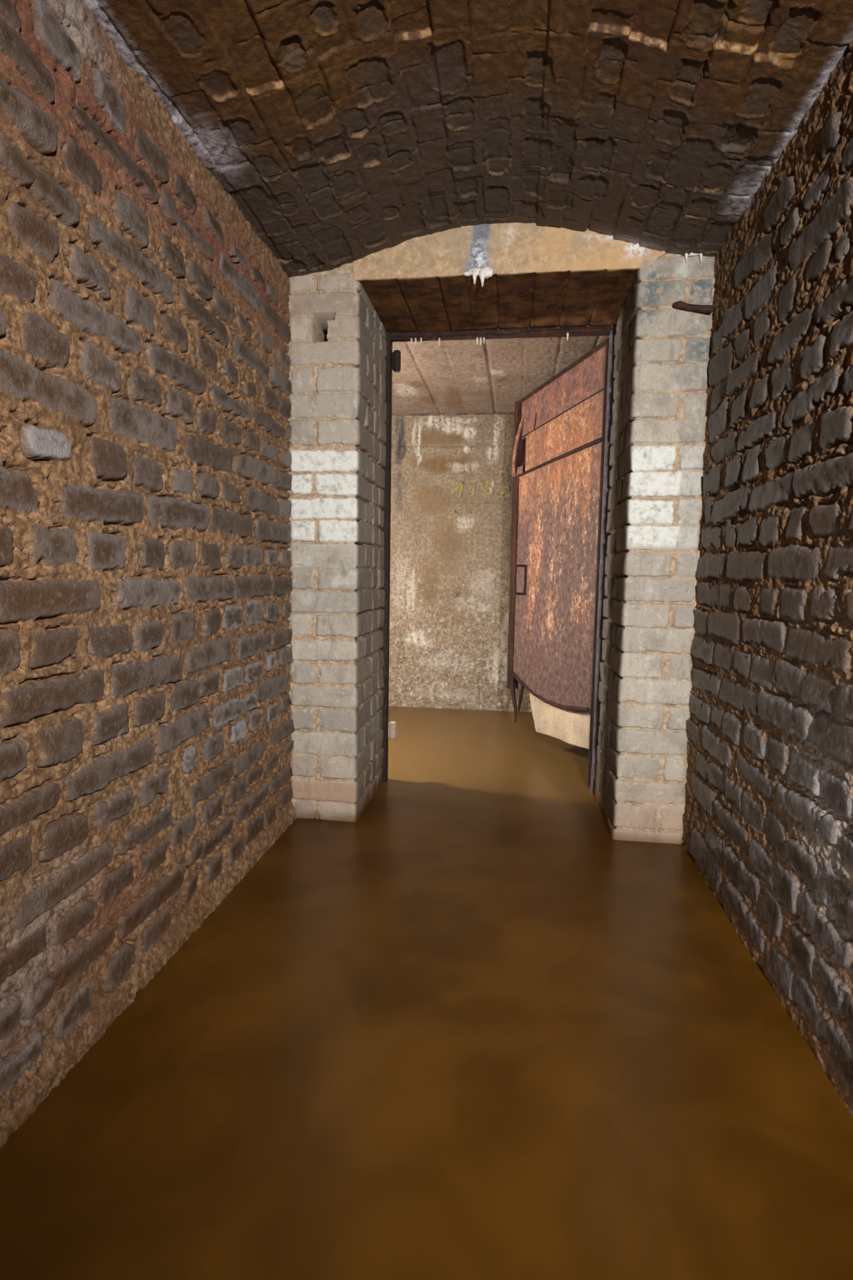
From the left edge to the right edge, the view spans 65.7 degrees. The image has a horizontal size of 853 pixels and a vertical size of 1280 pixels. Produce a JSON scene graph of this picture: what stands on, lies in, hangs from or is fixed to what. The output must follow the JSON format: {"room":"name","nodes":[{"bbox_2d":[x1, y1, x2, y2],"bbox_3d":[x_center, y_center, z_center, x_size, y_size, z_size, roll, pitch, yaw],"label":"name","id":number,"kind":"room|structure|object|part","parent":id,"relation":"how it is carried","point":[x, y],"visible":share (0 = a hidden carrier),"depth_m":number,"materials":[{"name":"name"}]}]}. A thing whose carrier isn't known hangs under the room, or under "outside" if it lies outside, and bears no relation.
{"room":"underground passage","nodes":[
{"label":"underground passage","id":0,"kind":"room"},
{"bbox_2d":[0,0,296,1148],"bbox_3d":[-0.843,-0.049,0.630,0.089,2.410,4.230,2,6,7],"label":"wall","id":1,"kind":"structure","parent":0,"point":[147,727],"depth_m":1.51,"materials":[{"name":"brick"}]},
{"bbox_2d":[0,705,852,1279],"bbox_3d":[0.058,0.962,1.820,2.960,0.210,6.620,2,6,7],"label":"water","id":2,"kind":"object","parent":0,"point":[464,1027],"visible":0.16,"depth_m":1.35,"materials":[{"name":"brown liquid"}]},
{"bbox_2d":[389,413,532,712],"bbox_3d":[0.509,-0.482,4.957,3.100,2.450,0.035,2,6,7],"label":"wall","id":3,"kind":"structure","parent":0,"point":[452,479],"depth_m":4.99,"materials":[{"name":"concrete"}]},
{"bbox_2d":[83,0,852,277],"bbox_3d":[-0.021,-1.268,0.415,1.667,0.200,4.260,2,6,7],"label":"ceiling","id":4,"kind":"structure","parent":0,"point":[343,132],"depth_m":1.73,"materials":[{"name":"brick"}]},
{"bbox_2d":[378,324,611,629],"bbox_3d":[0.269,-0.354,3.145,3.100,2.650,0.045,2,6,7],"label":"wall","id":5,"kind":"structure","parent":0,"point":[589,324],"depth_m":3.03,"materials":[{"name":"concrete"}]},
{"bbox_2d":[380,325,616,794],"bbox_3d":[0.315,-0.328,3.143,1.072,2.200,0.090,2,6,7],"label":"door frame","id":6,"kind":"structure","parent":5,"relation":"attached to","point":[392,359],"depth_m":3.07,"materials":[{"name":"black metal"}]},
{"bbox_3d":[-0.199,-0.342,3.202,0.037,2.200,0.058,2,6,7],"label":"frame post","id":7,"kind":"part","parent":6,"relation":"part of","materials":[{"name":"black metal"}]},
{"bbox_3d":[0.826,-0.312,3.068,0.039,2.200,0.058,2,6,7],"label":"frame post","id":8,"kind":"part","parent":6,"relation":"part of","materials":[{"name":"grey metal"}]},
{"bbox_2d":[506,337,609,786],"bbox_3d":[0.667,-0.378,3.643,0.131,2.112,1.211,0,6,-13],"label":"door","id":9,"kind":"structure","parent":5,"relation":"in","point":[560,425],"depth_m":3.52,"materials":[{"name":"brown metal"}]},
{"bbox_3d":[0.566,-0.362,3.977,0.081,0.185,0.015,0,6,-13],"label":"handle","id":10,"kind":"part","parent":9,"relation":"part of","materials":[{"name":"black metal"}]},
{"bbox_3d":[0.715,-0.578,3.649,0.007,1.670,1.110,0,6,-13],"label":"backing plate","id":11,"kind":"part","parent":9,"relation":"part of","materials":[{"name":"brown metal"}]},
{"bbox_3d":[0.721,0.420,3.594,0.013,0.305,0.840,0,6,-13],"label":"backing plate","id":12,"kind":"part","parent":9,"relation":"part of","materials":[{"name":"metal"}]},
{"bbox_3d":[0.804,0.483,3.154,0.033,0.500,0.024,2,6,10],"label":"hinge post","id":13,"kind":"part","parent":9,"relation":"part of","materials":[{"name":"black metal"}]},
{"bbox_2d":[391,335,609,415],"bbox_3d":[0.407,-1.571,3.931,3.100,0.022,1.888,2,6,7],"label":"ceiling","id":14,"kind":"structure","parent":0,"point":[453,377],"depth_m":3.82,"materials":[{"name":"concrete"}]},
{"bbox_2d":[681,38,852,1115],"bbox_3d":[0.765,-0.002,0.420,0.084,2.410,4.230,2,6,7],"label":"wall","id":15,"kind":"structure","parent":0,"point":[768,814],"depth_m":1.66,"materials":[{"name":"brick"}]},
{"bbox_3d":[0.057,1.114,1.850,3.140,0.080,6.650,2,6,7],"label":"floor","id":16,"kind":"structure","parent":0,"visible":0},
{"bbox_2d":[285,262,386,821],"bbox_3d":[-0.390,-0.312,2.923,0.330,2.490,0.553,2,6,7],"label":"brick pillar","id":17,"kind":"structure","parent":16,"relation":"on","point":[337,345],"depth_m":2.68,"materials":[{"name":"grey brick"}]},
{"bbox_2d":[595,253,717,844],"bbox_3d":[0.931,-0.274,2.751,0.313,2.490,0.557,2,6,7],"label":"brick pillar","id":18,"kind":"structure","parent":16,"relation":"on","point":[658,432],"depth_m":2.50,"materials":[{"name":"grey brick"}]},
{"bbox_2d":[353,222,665,332],"bbox_3d":[0.326,-1.469,2.712,1.151,0.252,0.573,2,6,7],"label":"lintel","id":19,"kind":"object","parent":18,"relation":"on","point":[513,275],"visible":0.84,"depth_m":2.51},
{"bbox_2d":[672,300,714,313],"bbox_3d":[0.955,-1.193,2.366,0.144,0.058,0.037,4,6,26],"label":"stub","id":20,"kind":"object","parent":18,"relation":"attached to","point":[680,304],"visible":1,"depth_m":2.36,"materials":[{"name":"brown metal"}]}
]}

